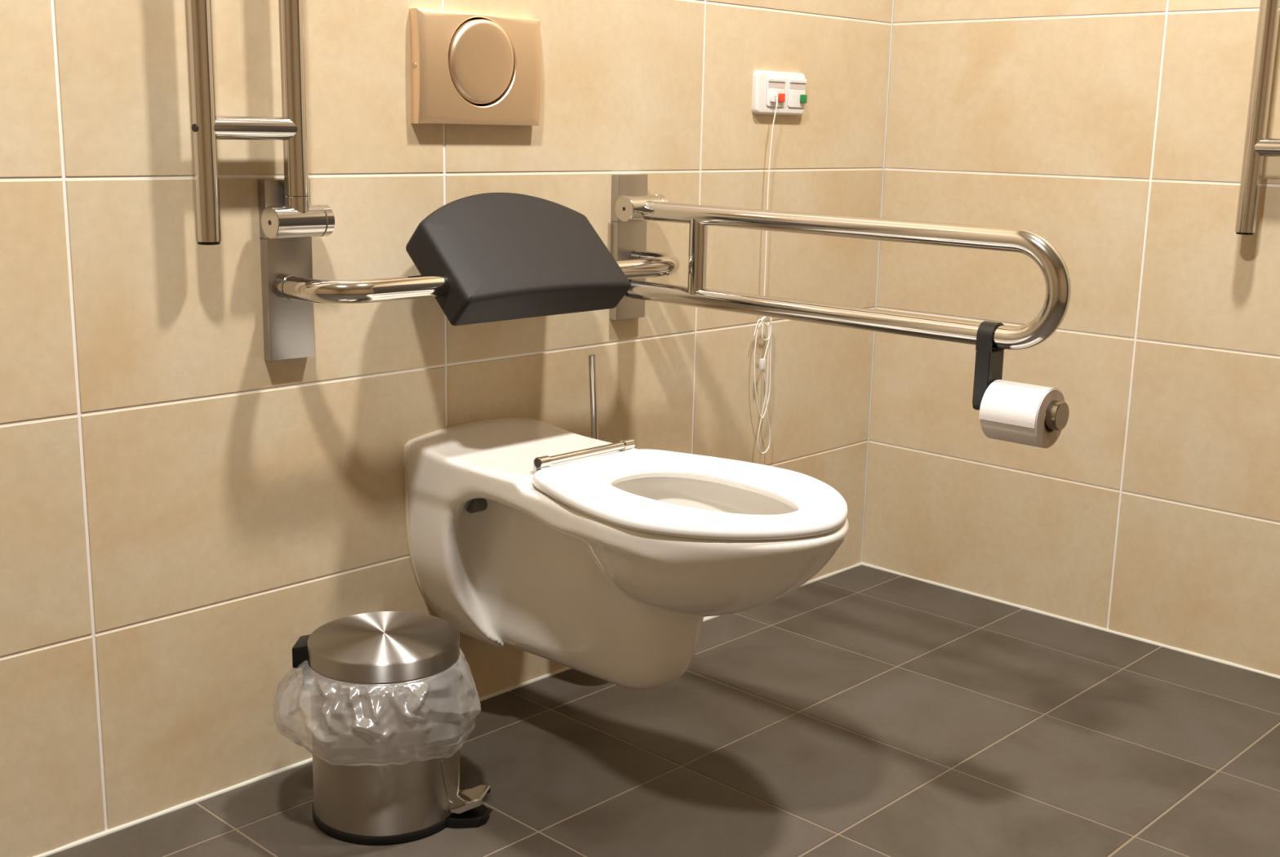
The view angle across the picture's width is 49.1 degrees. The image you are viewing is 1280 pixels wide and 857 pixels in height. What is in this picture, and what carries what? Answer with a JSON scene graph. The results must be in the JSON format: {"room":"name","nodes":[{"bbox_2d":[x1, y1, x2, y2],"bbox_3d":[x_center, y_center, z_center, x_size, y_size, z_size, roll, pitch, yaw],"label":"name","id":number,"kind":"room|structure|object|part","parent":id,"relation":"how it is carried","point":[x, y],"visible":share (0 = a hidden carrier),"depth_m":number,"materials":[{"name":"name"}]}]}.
{"room":"public restroom","nodes":[
{"label":"public restroom","id":0,"kind":"room"},
{"bbox_2d":[0,0,892,856],"bbox_3d":[-0.906,-0.755,1.478,0.060,2.750,4.100,13,17,42],"label":"wall","id":1,"kind":"structure","parent":0,"point":[181,505],"depth_m":2.04,"materials":[{"name":"tile"}]},
{"bbox_2d":[184,0,334,361],"bbox_3d":[-0.514,-0.571,1.853,0.060,0.984,0.203,13,17,42],"label":"grab rail","id":2,"kind":"object","parent":1,"relation":"attached to","point":[288,221],"visible":1,"depth_m":1.90,"materials":[{"name":"silver metal"}]},
{"bbox_3d":[-0.500,-0.225,1.982,0.018,0.253,0.073,13,17,42],"label":"wall plate","id":3,"kind":"part","parent":2,"relation":"part of","materials":[{"name":"silver metal"}]},
{"bbox_2d":[32,562,862,856],"bbox_3d":[-0.913,0.594,1.748,0.010,0.011,4.100,13,17,42],"label":"trim","id":4,"kind":"structure","parent":1,"relation":"attached to","point":[89,838],"depth_m":2.07,"materials":[{"name":"beige plastic"}]},
{"bbox_2d":[409,8,541,125],"bbox_3d":[-0.247,-0.554,2.164,0.030,0.166,0.245,13,17,42],"label":"flush plate","id":5,"kind":"object","parent":1,"relation":"attached to","point":[467,68],"visible":1,"depth_m":2.15,"materials":[{"name":"gold metal"}]},
{"bbox_2d":[273,192,679,325],"bbox_3d":[-0.190,-0.269,2.160,0.189,0.184,0.750,13,17,42],"label":"backrest","id":6,"kind":"object","parent":1,"relation":"attached to","point":[488,257],"visible":1,"depth_m":2.09,"materials":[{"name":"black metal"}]},
{"bbox_2d":[404,417,848,689],"bbox_3d":[-0.017,0.227,2.087,0.725,0.374,0.366,13,17,42],"label":"toilet","id":7,"kind":"object","parent":1,"relation":"attached to","point":[606,561],"visible":1,"depth_m":2.06,"materials":[{"name":"white ceramic"}]},
{"bbox_3d":[0.080,0.090,1.966,0.462,0.020,0.366,13,17,42],"label":"seat","id":8,"kind":"part","parent":7,"relation":"part of","materials":[{"name":"white plastic"}]},
{"bbox_2d":[751,70,807,209],"bbox_3d":[0.256,-0.556,2.706,0.028,0.259,0.169,13,17,42],"label":"switch","id":9,"kind":"object","parent":1,"relation":"attached to","point":[778,93],"depth_m":2.69,"materials":[{"name":"white plastic"}]},
{"bbox_2d":[753,315,772,453],"bbox_3d":[0.233,-0.087,2.793,0.028,0.280,0.066,13,17,42],"label":"cord","id":10,"kind":"object","parent":9,"relation":"hanging from","point":[762,362],"depth_m":2.79,"materials":[{"name":"white plastic"}]},
{"bbox_3d":[0.251,-0.290,2.752,0.012,0.704,0.067,13,17,42],"label":"pull cord","id":11,"kind":"part","parent":10,"relation":"part of","materials":[{"name":"white fabric"}]},
{"bbox_2d":[769,93,777,102],"bbox_3d":[0.257,-0.634,2.683,0.007,0.018,0.018,13,17,42],"label":"button","id":12,"kind":"object","parent":9,"relation":"attached to","point":[773,96],"depth_m":2.68,"materials":[{"name":"white plastic"}]},
{"bbox_3d":[0.270,-0.648,2.710,0.012,0.081,0.151,13,17,42],"label":"frame","id":13,"kind":"part","parent":9,"relation":"part of","materials":[{"name":"white plastic"}]},
{"bbox_2d":[609,173,1071,350],"bbox_3d":[0.281,-0.254,2.195,0.848,0.253,0.092,13,17,42],"label":"grab rail","id":14,"kind":"object","parent":1,"relation":"attached to","point":[632,206],"visible":0.98,"depth_m":2.18,"materials":[{"name":"silver metal"}]},
{"bbox_3d":[-0.020,-0.321,2.473,0.018,0.253,0.073,13,17,42],"label":"wall plate","id":15,"kind":"part","parent":14,"relation":"part of","materials":[{"name":"silver metal"}]},
{"bbox_2d":[972,320,1069,431],"bbox_3d":[0.539,-0.075,1.975,0.131,0.139,0.041,13,17,42],"label":"holder","id":16,"kind":"object","parent":14,"relation":"attached to","point":[988,364],"visible":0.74,"depth_m":1.99,"materials":[{"name":"black plastic"}]},
{"bbox_2d":[978,379,1064,448],"bbox_3d":[0.541,-0.021,1.982,0.089,0.085,0.087,13,17,42],"label":"toilet paper roll","id":17,"kind":"object","parent":16,"relation":"on","point":[1011,411],"visible":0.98,"depth_m":1.95,"materials":[{"name":"white paper"}]},
{"bbox_3d":[0.580,-0.018,1.947,0.016,0.041,0.041,13,17,42],"label":"spindle knob","id":18,"kind":"part","parent":16,"relation":"part of","materials":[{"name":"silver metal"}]},
{"bbox_2d":[860,0,893,562],"bbox_3d":[0.534,-1.034,2.910,0.006,2.750,0.006,13,17,42],"label":"trim","id":19,"kind":"structure","parent":1,"relation":"attached to","point":[892,8],"depth_m":3.06,"materials":[{"name":"beige plastic"}]},
{"bbox_3d":[-0.079,0.289,2.479,0.121,0.180,0.092,13,17,42],"label":"brush holder","id":20,"kind":"object","parent":1,"relation":"attached to","visible":0},
{"bbox_2d":[587,354,598,439],"bbox_3d":[-0.065,0.111,2.430,0.062,0.490,0.062,0,12,-6],"label":"toilet brush","id":21,"kind":"object","parent":20,"relation":"in","point":[592,357],"visible":0.16,"depth_m":2.37,"materials":[{"name":"grey metal"}]},
{"bbox_2d":[45,564,1279,856],"bbox_3d":[0.314,0.896,0.610,3.400,0.060,4.100,13,17,42],"label":"floor","id":22,"kind":"structure","parent":0,"point":[860,711],"depth_m":2.23,"materials":[{"name":"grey tile"}]},
{"bbox_2d":[292,611,490,845],"bbox_3d":[-0.350,0.419,1.976,0.244,0.269,0.210,13,17,42],"label":"pedal bin","id":23,"kind":"object","parent":22,"relation":"on","point":[383,686],"visible":1,"depth_m":1.91,"materials":[{"name":"silver metal"}]},
{"bbox_3d":[-0.358,0.301,1.961,0.209,0.032,0.209,13,17,42],"label":"lid","id":24,"kind":"part","parent":23,"relation":"part of","materials":[{"name":"silver metal"}]},
{"bbox_2d":[862,0,1279,675],"bbox_3d":[1.782,-0.765,1.787,3.400,2.750,0.060,13,17,42],"label":"wall","id":25,"kind":"structure","parent":0,"point":[1111,132],"depth_m":2.72,"materials":[{"name":"tile"}]},
{"bbox_2d":[861,562,1279,679],"bbox_3d":[1.733,0.583,2.056,3.400,0.011,0.010,13,17,42],"label":"trim","id":26,"kind":"structure","parent":25,"relation":"attached to","point":[1144,640],"depth_m":2.83,"materials":[{"name":"beige plastic"}]},
{"bbox_2d":[1235,0,1279,235],"bbox_3d":[1.141,-0.644,2.352,0.202,0.984,0.060,13,17,42],"label":"grab rail","id":27,"kind":"object","parent":25,"relation":"attached to","point":[1257,146],"visible":1,"depth_m":2.41,"materials":[{"name":"silver metal"}]}
]}

